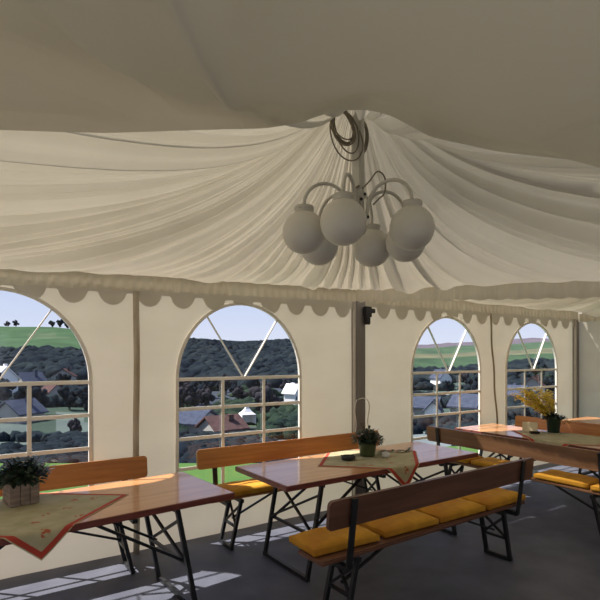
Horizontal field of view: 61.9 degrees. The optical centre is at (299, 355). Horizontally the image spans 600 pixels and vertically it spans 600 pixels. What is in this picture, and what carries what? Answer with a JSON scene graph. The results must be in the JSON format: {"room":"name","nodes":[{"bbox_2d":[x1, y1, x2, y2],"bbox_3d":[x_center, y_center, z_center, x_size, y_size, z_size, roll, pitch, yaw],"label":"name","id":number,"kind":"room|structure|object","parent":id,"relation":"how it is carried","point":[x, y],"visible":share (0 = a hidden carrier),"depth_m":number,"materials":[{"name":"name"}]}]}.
{"room":"event hall","nodes":[
{"label":"event hall","id":0,"kind":"room"},
{"bbox_2d":[0,285,571,579],"bbox_3d":[0.535,0.450,5.669,9.740,2.500,0.022,0,0,-34],"label":"wall","id":1,"kind":"structure","parent":0,"point":[323,343],"depth_m":4.74,"materials":[{"name":"beige fabric"}]},
{"bbox_2d":[0,287,91,485],"bbox_3d":[-2.297,0.428,3.770,1.374,1.908,0.043,0,0,-34],"label":"window","id":2,"kind":"structure","parent":1,"relation":"in","point":[29,418],"depth_m":3.96,"materials":[{"name":"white plastic"}]},
{"bbox_2d":[0,284,352,316],"bbox_3d":[-1.448,-0.565,4.299,4.920,0.270,0.026,0,0,-34],"label":"trim","id":3,"kind":"structure","parent":1,"relation":"attached to","point":[183,300],"depth_m":4.60,"materials":[{"name":"fabric"}]},
{"bbox_2d":[0,269,355,301],"bbox_3d":[-1.409,-0.630,4.232,4.910,0.272,0.030,0,0,-34],"label":"trim","id":4,"kind":"structure","parent":1,"relation":"attached to","point":[71,279],"depth_m":4.37,"materials":[{"name":"fabric"}]},
{"bbox_2d":[175,303,301,483],"bbox_3d":[-0.558,0.428,4.929,1.374,1.908,0.043,0,0,-34],"label":"window","id":5,"kind":"structure","parent":1,"relation":"in","point":[263,404],"depth_m":4.85,"materials":[{"name":"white plastic"}]},
{"bbox_2d":[410,316,480,454],"bbox_3d":[1.955,0.428,6.604,1.374,1.908,0.043,0,0,-34],"label":"window","id":6,"kind":"structure","parent":1,"relation":"in","point":[449,371],"depth_m":6.58,"materials":[{"name":"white plastic"}]},
{"bbox_2d":[365,300,577,328],"bbox_3d":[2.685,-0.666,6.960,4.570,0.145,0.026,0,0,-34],"label":"trim","id":7,"kind":"structure","parent":1,"relation":"attached to","point":[453,304],"depth_m":6.83,"materials":[{"name":"fabric"}]},
{"bbox_2d":[356,281,599,301],"bbox_3d":[1.985,-0.576,3.553,0.026,0.368,4.910,0,0,-34],"label":"trim","id":8,"kind":"structure","parent":1,"relation":"attached to","point":[574,289],"depth_m":4.12,"materials":[{"name":"fabric"}]},
{"bbox_2d":[490,313,500,458],"bbox_3d":[2.792,0.525,7.119,0.282,2.254,0.026,0,0,-34],"label":"cord","id":9,"kind":"object","parent":1,"relation":"attached to","point":[490,313],"visible":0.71,"depth_m":7.08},
{"bbox_2d":[505,322,557,425],"bbox_3d":[3.578,0.428,7.686,1.374,1.908,0.043,0,0,-34],"label":"window","id":10,"kind":"structure","parent":1,"relation":"in","point":[555,386],"depth_m":7.63,"materials":[{"name":"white plastic"}]},
{"bbox_2d":[0,0,599,167],"bbox_3d":[0.171,-0.568,0.791,3.662,0.570,2.326,0,0,-34],"label":"ceiling","id":11,"kind":"structure","parent":0,"point":[507,76],"depth_m":0.77,"materials":[{"name":"fabric"}]},
{"bbox_2d":[0,110,599,293],"bbox_3d":[-0.036,-1.044,2.217,4.900,1.217,4.930,0,0,-34],"label":"ceiling","id":12,"kind":"structure","parent":0,"point":[205,206],"depth_m":3.06,"materials":[{"name":"beige fabric"}]},
{"bbox_2d":[329,110,368,160],"bbox_3d":[0.286,-1.215,2.779,0.270,0.278,0.124,0,0,-34],"label":"cable coil","id":13,"kind":"object","parent":12,"relation":"hanging from","point":[332,126],"visible":0.71,"depth_m":2.74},
{"bbox_2d":[282,112,434,266],"bbox_3d":[0.324,-0.978,2.809,0.850,0.846,0.844,0,0,-34],"label":"chandelier","id":14,"kind":"object","parent":12,"relation":"hanging from","point":[343,222],"visible":1,"depth_m":2.62,"materials":[{"name":"white glass"}]},
{"bbox_2d":[0,463,599,599],"bbox_3d":[2.211,1.720,3.156,9.940,0.040,6.200,0,0,-34],"label":"floor","id":15,"kind":"structure","parent":0,"point":[554,537],"depth_m":4.00,"materials":[{"name":"grey concrete"}]},
{"bbox_2d":[0,456,147,573],"bbox_3d":[-2.146,1.274,3.544,2.200,0.850,0.358,0,0,-34],"label":"bench","id":16,"kind":"object","parent":15,"relation":"on","point":[120,469],"visible":0.58,"depth_m":3.99,"materials":[{"name":"brown wood"}]},
{"bbox_2d":[0,472,234,599],"bbox_3d":[-1.553,1.315,3.031,2.202,0.769,0.802,0,0,-39],"label":"table","id":17,"kind":"object","parent":15,"relation":"on","point":[146,497],"visible":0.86,"depth_m":3.35,"materials":[{"name":"brown wood"}]},
{"bbox_2d":[0,493,127,560],"bbox_3d":[-1.630,1.002,2.968,0.832,0.153,0.919,0,0,9],"label":"tablecloth","id":18,"kind":"object","parent":17,"relation":"on","point":[36,529],"visible":0.92,"depth_m":2.87,"materials":[{"name":"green fabric"}]},
{"bbox_2d":[0,449,55,507],"bbox_3d":[-1.758,0.760,3.147,0.361,0.328,0.371,0,0,0],"label":"potted plant","id":19,"kind":"object","parent":18,"relation":"on","point":[20,487],"visible":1,"depth_m":3.09,"materials":[{"name":"green plant"}]},
{"bbox_2d":[133,291,139,554],"bbox_3d":[-1.409,0.540,4.306,0.058,2.320,0.050,0,0,-34],"label":"tent pole","id":20,"kind":"object","parent":15,"relation":"on","point":[136,328],"visible":0.73,"depth_m":4.29,"materials":[{"name":"grey metal"}]},
{"bbox_2d":[196,430,385,550],"bbox_3d":[0.059,1.274,5.014,2.200,0.850,0.358,0,0,-34],"label":"bench","id":21,"kind":"object","parent":15,"relation":"on","point":[213,458],"visible":0.48,"depth_m":4.84,"materials":[{"name":"brown wood"}]},
{"bbox_2d":[216,478,273,496],"bbox_3d":[-0.510,1.192,4.551,0.520,0.077,0.300,0,0,-34],"label":"seat cushion","id":22,"kind":"object","parent":21,"relation":"on","point":[249,486],"visible":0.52,"depth_m":4.47,"materials":[{"name":"yellow fabric"}]},
{"bbox_2d":[235,441,477,582],"bbox_3d":[0.585,1.315,4.513,2.202,0.769,0.802,0,0,-35],"label":"table","id":23,"kind":"object","parent":15,"relation":"on","point":[302,473],"visible":0.8,"depth_m":4.10,"materials":[{"name":"brown wood"}]},
{"bbox_2d":[318,449,419,484],"bbox_3d":[0.643,1.021,4.552,0.854,0.191,0.852,0,0,10],"label":"tablecloth","id":24,"kind":"object","parent":23,"relation":"on","point":[403,465],"visible":0.8,"depth_m":4.35,"materials":[{"name":"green fabric"}]},
{"bbox_2d":[341,454,354,460],"bbox_3d":[0.431,0.904,4.458,0.132,0.039,0.128,0,0,-44],"label":"ashtray","id":25,"kind":"object","parent":24,"relation":"on","point":[347,457],"visible":1,"depth_m":4.42,"materials":[{"name":"black glass"}]},
{"bbox_2d":[350,423,384,456],"bbox_3d":[0.625,0.774,4.651,0.342,0.301,0.343,0,0,-34],"label":"potted plant","id":26,"kind":"object","parent":24,"relation":"on","point":[367,439],"visible":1,"depth_m":4.58,"materials":[{"name":"green plant"}]},
{"bbox_2d":[382,452,389,457],"bbox_3d":[0.785,0.903,4.574,0.072,0.042,0.071,0,0,-34],"label":"candle holder","id":27,"kind":"object","parent":24,"relation":"on","point":[384,454],"visible":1,"depth_m":4.55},
{"bbox_2d":[378,447,411,453],"bbox_3d":[0.924,0.912,4.809,0.449,0.022,0.134,0,0,-24],"label":"ivy garland","id":28,"kind":"object","parent":24,"relation":"on","point":[409,448],"visible":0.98,"depth_m":4.80,"materials":[{"name":"green plant"}]},
{"bbox_2d":[351,301,374,495],"bbox_3d":[0.704,0.535,5.704,0.280,2.330,0.180,0,0,-34],"label":"post","id":29,"kind":"object","parent":15,"relation":"on","point":[357,319],"depth_m":5.65,"materials":[{"name":"metal"}]},
{"bbox_2d":[354,398,369,430],"bbox_3d":[0.703,0.665,5.653,0.231,0.392,0.015,0,0,-34],"label":"rope","id":30,"kind":"object","parent":29,"relation":"attached to","point":[360,398],"visible":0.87,"depth_m":5.63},
{"bbox_2d":[297,457,533,599],"bbox_3d":[0.977,1.274,3.675,2.200,0.850,0.358,0,0,-36],"label":"bench","id":31,"kind":"object","parent":15,"relation":"on","point":[351,511],"visible":0.84,"depth_m":3.35,"materials":[{"name":"brown wood"}]},
{"bbox_2d":[289,525,379,556],"bbox_3d":[0.227,1.192,3.300,0.520,0.077,0.300,0,0,-32],"label":"seat cushion","id":32,"kind":"object","parent":31,"relation":"on","point":[319,541],"visible":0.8,"depth_m":3.20,"materials":[{"name":"yellow fabric"}]},
{"bbox_2d":[358,510,438,537],"bbox_3d":[0.710,1.192,3.622,0.520,0.077,0.300,0,0,-33],"label":"seat cushion","id":33,"kind":"object","parent":31,"relation":"on","point":[412,520],"visible":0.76,"depth_m":3.51,"materials":[{"name":"yellow fabric"}]},
{"bbox_2d":[415,498,485,522],"bbox_3d":[1.168,1.192,3.927,0.520,0.077,0.300,0,0,-34],"label":"seat cushion","id":34,"kind":"object","parent":31,"relation":"on","point":[457,508],"visible":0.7,"depth_m":3.82,"materials":[{"name":"yellow fabric"}]},
{"bbox_2d":[460,487,525,509],"bbox_3d":[1.625,1.192,4.232,0.520,0.077,0.300,0,0,-35],"label":"seat cushion","id":35,"kind":"object","parent":31,"relation":"on","point":[498,497],"visible":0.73,"depth_m":4.13,"materials":[{"name":"yellow fabric"}]},
{"bbox_2d":[426,426,599,534],"bbox_3d":[2.281,1.274,5.270,0.358,0.850,2.200,0,0,-34],"label":"bench","id":36,"kind":"object","parent":15,"relation":"on","point":[586,459],"visible":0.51,"depth_m":5.00,"materials":[{"name":"brown wood"}]},
{"bbox_2d":[458,455,483,462],"bbox_3d":[1.889,1.192,5.982,0.300,0.077,0.520,0,0,-31],"label":"seat cushion","id":37,"kind":"object","parent":36,"relation":"on","point":[478,457],"visible":0.19,"depth_m":5.73,"materials":[{"name":"yellow fabric"}]},
{"bbox_2d":[471,457,509,466],"bbox_3d":[2.199,1.192,5.516,0.300,0.077,0.520,0,0,-33],"label":"seat cushion","id":38,"kind":"object","parent":36,"relation":"on","point":[488,461],"visible":0.45,"depth_m":5.54,"materials":[{"name":"yellow fabric"}]},
{"bbox_2d":[533,469,598,488],"bbox_3d":[2.615,1.192,4.893,0.300,0.077,0.520,0,0,-35],"label":"seat cushion","id":39,"kind":"object","parent":36,"relation":"on","point":[573,479],"visible":0.96,"depth_m":4.80,"materials":[{"name":"yellow fabric"}]},
{"bbox_2d":[590,483,599,491],"bbox_3d":[2.921,1.192,4.435,0.300,0.077,0.520,0,0,-36],"label":"seat cushion","id":40,"kind":"object","parent":36,"relation":"on","point":[595,487],"visible":0.93,"depth_m":4.53,"materials":[{"name":"yellow fabric"}]},
{"bbox_2d":[455,423,599,477],"bbox_3d":[2.946,1.315,5.785,0.802,0.769,2.202,0,0,-34],"label":"table","id":41,"kind":"object","parent":15,"relation":"on","point":[501,430],"visible":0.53,"depth_m":6.24,"materials":[{"name":"brown wood"}]},
{"bbox_2d":[512,430,599,445],"bbox_3d":[3.034,1.021,5.652,0.926,0.191,1.103,0,0,6],"label":"tablecloth","id":42,"kind":"object","parent":41,"relation":"on","point":[562,438],"visible":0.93,"depth_m":5.62,"materials":[{"name":"green fabric"}]},
{"bbox_2d":[522,422,537,431],"bbox_3d":[2.807,0.864,6.102,0.170,0.115,0.088,0,0,28],"label":"menu card","id":43,"kind":"object","parent":42,"relation":"on","point":[526,426],"visible":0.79,"depth_m":6.08,"materials":[{"name":"beige paper"}]},
{"bbox_2d":[529,431,539,433],"bbox_3d":[2.790,0.909,5.946,0.105,0.030,0.055,0,0,6],"label":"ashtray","id":44,"kind":"object","parent":42,"relation":"on","point":[530,432],"visible":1,"depth_m":5.92,"materials":[{"name":"plastic"}]},
{"bbox_2d":[508,387,573,432],"bbox_3d":[2.933,0.648,6.066,0.782,0.551,0.317,0,0,2],"label":"potted plant","id":45,"kind":"object","parent":42,"relation":"on","point":[553,421],"visible":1,"depth_m":6.03,"materials":[{"name":"yellow plant"}]},
{"bbox_2d":[515,415,599,460],"bbox_3d":[3.585,1.274,6.176,0.358,0.850,2.200,0,0,-34],"label":"bench","id":46,"kind":"object","parent":15,"relation":"on","point":[591,429],"visible":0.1,"depth_m":6.51,"materials":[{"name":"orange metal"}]},
{"bbox_2d":[572,318,578,418],"bbox_3d":[4.576,0.535,8.279,0.140,2.330,0.120,0,0,-34],"label":"post","id":47,"kind":"object","parent":15,"relation":"on","point":[575,331],"visible":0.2,"depth_m":8.28,"materials":[{"name":"metal"}]},
{"bbox_2d":[565,417,599,474],"bbox_3d":[4.701,1.315,6.559,0.802,0.769,2.202,0,0,-34],"label":"table","id":48,"kind":"object","parent":15,"relation":"on","point":[594,420],"visible":0.4,"depth_m":7.21,"materials":[{"name":"brown wood"}]},
{"bbox_2d":[458,297,599,316],"bbox_3d":[4.049,-1.030,4.941,4.640,1.084,4.930,0,0,-34],"label":"ceiling","id":49,"kind":"structure","parent":0,"point":[590,306],"depth_m":6.74,"materials":[{"name":"beige fabric"}]},
{"bbox_2d":[578,312,599,417],"bbox_3d":[6.004,0.450,6.298,0.018,2.500,5.020,0,0,-34],"label":"wall","id":50,"kind":"structure","parent":0,"point":[589,332],"depth_m":8.19,"materials":[{"name":"beige fabric"}]},
{"bbox_2d":[578,314,599,321],"bbox_3d":[5.953,-0.625,6.198,0.026,0.143,4.910,0,0,-34],"label":"trim","id":51,"kind":"structure","parent":50,"relation":"attached to","point":[582,317],"depth_m":8.13,"materials":[{"name":"fabric"}]},
{"label":"outside","id":52,"kind":"structure","parent":0,"visible":0},
{"bbox_2d":[0,326,553,498],"bbox_3d":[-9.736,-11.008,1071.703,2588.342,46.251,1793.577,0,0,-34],"label":"ground","id":53,"kind":"structure","parent":52,"point":[425,355],"depth_m":328.77,"materials":[{"name":"green plant"}]},
{"bbox_2d":[0,379,16,400],"bbox_3d":[-56.223,6.952,93.432,5.639,6.296,5.000,0,0,-14],"label":"tree","id":54,"kind":"object","parent":53,"relation":"on","point":[5,392],"visible":0.69,"depth_m":92.68,"materials":[{"name":"green plant"}]},
{"bbox_2d":[0,364,20,392],"bbox_3d":[-71.520,5.418,120.000,6.000,7.068,6.000,0,0,38],"label":"house","id":55,"kind":"structure","parent":53,"relation":"on","point":[10,375],"depth_m":119.20,"materials":[{"name":"white stone"}]},
{"bbox_2d":[0,397,48,423],"bbox_3d":[-42.000,8.236,75.000,5.480,4.036,5.480,0,0,17],"label":"house","id":56,"kind":"structure","parent":53,"relation":"on","point":[16,408],"depth_m":73.06,"materials":[{"name":"stone"}]},
{"bbox_2d":[13,386,49,405],"bbox_3d":[-44.586,7.344,83.405,4.999,5.669,5.638,0,0,35],"label":"tree","id":57,"kind":"object","parent":53,"relation":"on","point":[39,394],"visible":0.51,"depth_m":82.20,"materials":[{"name":"green plant"}]},
{"bbox_2d":[16,370,47,381],"bbox_3d":[-72.900,6.803,135.000,7.040,6.138,6.520,0,0,34],"label":"house","id":58,"kind":"structure","parent":53,"relation":"on","point":[25,376],"depth_m":133.78,"materials":[{"name":"stone"}]},
{"bbox_2d":[0,377,87,407],"bbox_3d":[-93.336,8.922,131.748,94.724,6.799,155.629,0,0,-34],"label":"undergrowth","id":59,"kind":"object","parent":53,"relation":"on","point":[56,400],"visible":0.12,"depth_m":100.09,"materials":[{"name":"green plant"}]},
{"bbox_2d":[0,345,87,379],"bbox_3d":[-189.683,2.565,242.567,175.755,20.077,232.641,0,0,-34],"label":"woods","id":60,"kind":"object","parent":53,"relation":"on","point":[47,359],"visible":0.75,"depth_m":224.20,"materials":[{"name":"green plant"}]},
{"bbox_2d":[48,320,54,326],"bbox_3d":[-250.489,-32.098,504.619,6.522,7.952,5.783,0,0,-23],"label":"tree","id":61,"kind":"object","parent":53,"relation":"on","point":[50,322],"visible":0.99,"depth_m":503.71,"materials":[{"name":"green plant"}]},
{"bbox_2d":[41,385,62,394],"bbox_3d":[-54.340,7.945,110.000,4.960,4.656,4.440,0,0,38],"label":"house","id":62,"kind":"structure","parent":53,"relation":"on","point":[51,389],"depth_m":108.52,"materials":[{"name":"brown tile"}]},
{"bbox_2d":[56,319,63,326],"bbox_3d":[-246.938,-33.314,515.406,8.275,9.854,7.337,0,0,8],"label":"tree","id":63,"kind":"object","parent":53,"relation":"on","point":[59,322],"visible":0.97,"depth_m":513.46,"materials":[{"name":"green plant"}]},
{"bbox_2d":[50,367,76,380],"bbox_3d":[-77.880,6.692,165.000,7.560,6.030,6.000,0,0,-17],"label":"house","id":64,"kind":"structure","parent":53,"relation":"on","point":[62,371],"depth_m":162.87,"materials":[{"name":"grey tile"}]},
{"bbox_2d":[56,373,70,385],"bbox_3d":[-65.207,7.269,137.930,4.232,5.326,4.773,0,0,-4],"label":"tree","id":65,"kind":"object","parent":53,"relation":"on","point":[59,377],"visible":0.65,"depth_m":137.15,"materials":[{"name":"green plant"}]},
{"bbox_2d":[57,385,77,409],"bbox_3d":[-43.618,7.903,94.024,4.579,4.825,4.060,0,0,19],"label":"tree","id":66,"kind":"object","parent":53,"relation":"on","point":[68,396],"visible":0.93,"depth_m":92.98,"materials":[{"name":"green plant"}]},
{"bbox_2d":[67,418,81,431],"bbox_3d":[-28.299,8.877,62.993,1.778,2.469,1.528,0,0,41],"label":"tree","id":67,"kind":"object","parent":53,"relation":"on","point":[74,425],"visible":0.94,"depth_m":62.73,"materials":[{"name":"green plant"}]},
{"bbox_2d":[76,385,87,411],"bbox_3d":[-37.562,7.858,88.375,4.483,5.327,3.975,0,0,23],"label":"tree","id":68,"kind":"object","parent":53,"relation":"on","point":[82,394],"visible":0.43,"depth_m":87.20,"materials":[{"name":"green plant"}]},
{"bbox_2d":[0,430,297,462],"bbox_3d":[-19.225,8.197,49.594,60.127,4.539,60.332,0,0,-34],"label":"undergrowth","id":69,"kind":"object","parent":53,"relation":"on","point":[69,439],"visible":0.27,"depth_m":40.97,"materials":[{"name":"green plant"}]},
{"bbox_2d":[179,381,184,387],"bbox_3d":[-33.574,8.860,136.922,5.379,6.620,6.067,0,0,24],"label":"tree","id":70,"kind":"object","parent":53,"relation":"on","point":[181,383],"visible":0.16,"depth_m":135.36,"materials":[{"name":"green plant"}]},
{"bbox_2d":[179,382,200,407],"bbox_3d":[-22.795,8.519,101.024,5.222,6.474,4.489,0,0,24],"label":"tree","id":71,"kind":"object","parent":53,"relation":"on","point":[186,394],"visible":0.92,"depth_m":100.23,"materials":[{"name":"green plant"}]},
{"bbox_2d":[189,381,204,396],"bbox_3d":[-25.325,9.302,121.900,5.926,6.369,5.255,0,0,21],"label":"tree","id":72,"kind":"object","parent":53,"relation":"on","point":[193,384],"visible":0.33,"depth_m":121.01,"materials":[{"name":"green plant"}]},
{"bbox_2d":[179,406,218,431],"bbox_3d":[-14.560,8.949,70.000,4.960,3.453,7.040,0,0,21],"label":"house","id":73,"kind":"structure","parent":53,"relation":"on","point":[189,419],"depth_m":68.01,"materials":[{"name":"stone"}]},
{"bbox_2d":[196,385,214,405],"bbox_3d":[-21.201,9.371,112.909,3.946,5.784,4.591,0,0,25],"label":"tree","id":74,"kind":"object","parent":53,"relation":"on","point":[206,395],"visible":0.97,"depth_m":111.64,"materials":[{"name":"green plant"}]},
{"bbox_2d":[198,376,216,390],"bbox_3d":[-25.906,8.900,141.232,6.231,6.680,5.525,0,0,36],"label":"tree","id":75,"kind":"object","parent":53,"relation":"on","point":[211,383],"visible":0.48,"depth_m":139.14,"materials":[{"name":"green plant"}]},
{"bbox_2d":[215,382,220,391],"bbox_3d":[-26.461,9.541,163.957,3.758,4.539,4.238,0,0,-5],"label":"tree","id":76,"kind":"object","parent":53,"relation":"on","point":[217,385],"visible":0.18,"depth_m":162.79,"materials":[{"name":"green plant"}]},
{"bbox_2d":[195,414,249,432],"bbox_3d":[-9.984,8.941,64.000,4.960,3.038,5.480,0,0,-38],"label":"house","id":77,"kind":"structure","parent":53,"relation":"on","point":[233,422],"depth_m":62.92,"materials":[{"name":"brown tile"}]},
{"bbox_2d":[217,373,234,394],"bbox_3d":[-22.600,8.665,152.115,5.252,6.903,6.109,0,0,41],"label":"tree","id":78,"kind":"object","parent":53,"relation":"on","point":[228,383],"visible":0.53,"depth_m":151.32,"materials":[{"name":"green plant"}]},
{"bbox_2d":[229,385,243,396],"bbox_3d":[-17.888,10.109,139.650,4.286,4.360,3.801,0,0,6],"label":"tree","id":79,"kind":"object","parent":53,"relation":"on","point":[231,389],"visible":0.26,"depth_m":139.65,"materials":[{"name":"green plant"}]},
{"bbox_2d":[179,337,297,387],"bbox_3d":[-13.604,-7.080,421.172,368.657,42.515,456.458,0,0,-34],"label":"woods","id":80,"kind":"object","parent":53,"relation":"on","point":[201,357],"visible":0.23,"depth_m":271.10,"materials":[{"name":"green plant"}]},
{"bbox_2d":[179,385,297,439],"bbox_3d":[-7.443,10.605,126.763,99.713,6.293,133.969,0,0,-34],"label":"undergrowth","id":81,"kind":"object","parent":53,"relation":"on","point":[285,416],"visible":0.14,"depth_m":76.90,"materials":[{"name":"green plant"}]},
{"bbox_2d":[232,385,247,398],"bbox_3d":[-15.676,10.027,131.296,4.197,4.900,3.608,0,0,-2],"label":"tree","id":82,"kind":"object","parent":53,"relation":"on","point":[239,391],"visible":0.98,"depth_m":130.14,"materials":[{"name":"green plant"}]},
{"bbox_2d":[238,407,255,423],"bbox_3d":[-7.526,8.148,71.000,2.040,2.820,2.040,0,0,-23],"label":"house","id":83,"kind":"structure","parent":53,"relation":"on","point":[246,413],"depth_m":70.98,"materials":[{"name":"white paint"}]},
{"bbox_2d":[249,381,281,412],"bbox_3d":[-5.861,7.674,85.194,6.069,7.315,5.217,0,0,-44],"label":"tree","id":84,"kind":"object","parent":53,"relation":"on","point":[255,392],"visible":0.77,"depth_m":83.66,"materials":[{"name":"green plant"}]},
{"bbox_2d":[280,378,290,388],"bbox_3d":[-4.639,9.441,156.096,3.776,5.163,3.246,0,0,-37],"label":"tree","id":85,"kind":"object","parent":53,"relation":"on","point":[284,382],"visible":0.62,"depth_m":155.51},
{"bbox_2d":[281,383,297,404],"bbox_3d":[-1.568,8.436,112.000,3.920,4.861,3.400,0,0,38],"label":"house","id":86,"kind":"structure","parent":53,"relation":"on","point":[290,391],"depth_m":111.02,"materials":[{"name":"white stone"}]},
{"bbox_2d":[413,396,443,415],"bbox_3d":[22.860,8.959,90.000,4.960,3.869,6.000,0,0,27],"label":"house","id":87,"kind":"structure","parent":53,"relation":"on","point":[419,402],"depth_m":88.70,"materials":[{"name":"stone"}]},
{"bbox_2d":[422,398,443,414],"bbox_3d":[20.216,8.343,76.000,3.140,3.658,3.400,0,0,17],"label":"house","id":88,"kind":"structure","parent":53,"relation":"on","point":[430,408],"depth_m":74.81,"materials":[{"name":"stone"}]},
{"bbox_2d":[429,368,452,384],"bbox_3d":[47.940,7.539,170.000,6.000,7.068,5.480,0,0,-29],"label":"house","id":89,"kind":"structure","parent":53,"relation":"on","point":[441,377],"depth_m":168.66,"materials":[{"name":"stone"}]},
{"bbox_2d":[443,380,452,391],"bbox_3d":[44.259,9.263,149.706,3.166,4.138,3.570,0,0,33],"label":"tree","id":90,"kind":"object","parent":53,"relation":"on","point":[447,384],"visible":1,"depth_m":149.06,"materials":[{"name":"green plant"}]},
{"bbox_2d":[446,393,477,411],"bbox_3d":[27.552,7.924,82.000,4.960,4.036,6.000,0,0,38],"label":"house","id":91,"kind":"structure","parent":53,"relation":"on","point":[469,402],"depth_m":80.63,"materials":[{"name":"stone"}]},
{"bbox_2d":[413,419,514,445],"bbox_3d":[26.965,7.479,43.965,43.120,4.122,29.603,0,0,0],"label":"undergrowth","id":92,"kind":"object","parent":53,"relation":"on","point":[417,429],"visible":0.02,"depth_m":53.79,"materials":[{"name":"green plant"}]},
{"bbox_2d":[461,370,470,383],"bbox_3d":[54.701,7.351,164.987,4.166,5.783,3.581,0,0,-35],"label":"tree","id":93,"kind":"object","parent":53,"relation":"on","point":[464,376],"visible":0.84,"depth_m":163.75,"materials":[{"name":"plant"}]},
{"bbox_2d":[463,382,477,393],"bbox_3d":[31.259,7.346,89.827,3.982,5.425,4.568,0,0,-38],"label":"tree","id":94,"kind":"object","parent":53,"relation":"on","point":[474,386],"visible":0.23,"depth_m":88.58,"materials":[{"name":"green plant"}]},
{"bbox_2d":[467,374,477,386],"bbox_3d":[43.737,7.443,122.133,6.139,7.268,5.443,0,0,8],"label":"tree","id":95,"kind":"object","parent":53,"relation":"on","point":[470,381],"visible":0.19,"depth_m":121.16,"materials":[{"name":"green plant"}]},
{"bbox_2d":[413,370,554,430],"bbox_3d":[63.977,8.837,128.747,160.674,9.104,99.166,0,0,-34],"label":"undergrowth","id":96,"kind":"object","parent":53,"relation":"on","point":[512,377],"visible":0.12,"depth_m":72.65,"materials":[{"name":"plant"}]},
{"bbox_2d":[413,357,554,384],"bbox_3d":[118.265,6.816,226.484,183.180,12.577,117.021,0,0,-34],"label":"woods","id":97,"kind":"object","parent":53,"relation":"on","point":[550,363],"visible":0.16,"depth_m":197.96,"materials":[{"name":"green plant"}]},
{"bbox_2d":[507,383,530,395],"bbox_3d":[41.040,7.264,95.000,4.960,4.036,4.960,0,0,-34],"label":"house","id":98,"kind":"structure","parent":53,"relation":"on","point":[515,385],"depth_m":94.10,"materials":[{"name":"stone"}]},
{"bbox_2d":[522,375,546,391],"bbox_3d":[51.260,6.638,110.000,5.480,4.991,4.960,0,0,29],"label":"house","id":99,"kind":"structure","parent":53,"relation":"on","point":[534,381],"depth_m":108.15,"materials":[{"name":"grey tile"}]},
{"bbox_2d":[527,361,545,374],"bbox_3d":[76.038,4.680,160.474,5.614,6.112,6.332,0,0,6],"label":"tree","id":100,"kind":"object","parent":53,"relation":"on","point":[538,364],"visible":0.3,"depth_m":160.23,"materials":[{"name":"green plant"}]},
{"bbox_2d":[530,366,544,376],"bbox_3d":[69.735,5.504,146.570,4.045,5.444,4.171,0,0,22],"label":"tree","id":101,"kind":"object","parent":53,"relation":"on","point":[536,367],"visible":0.55,"depth_m":145.68,"materials":[{"name":"green plant"}]},
{"bbox_2d":[533,394,554,415],"bbox_3d":[29.658,6.339,60.548,2.935,3.619,3.414,0,0,14],"label":"tree","id":102,"kind":"object","parent":53,"relation":"on","point":[536,413],"visible":0.07,"depth_m":60.79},
{"bbox_2d":[540,376,554,392],"bbox_3d":[57.246,6.879,115.823,4.496,4.469,3.987,0,0,30],"label":"tree","id":103,"kind":"object","parent":53,"relation":"on","point":[548,382],"visible":0.64,"depth_m":114.72,"materials":[{"name":"green plant"}]},
{"bbox_2d":[543,373,553,379],"bbox_3d":[64.030,6.644,128.566,3.333,4.426,3.437,0,0,-11],"label":"tree","id":104,"kind":"object","parent":53,"relation":"on","point":[548,375],"visible":0.23,"depth_m":127.72,"materials":[{"name":"green plant"}]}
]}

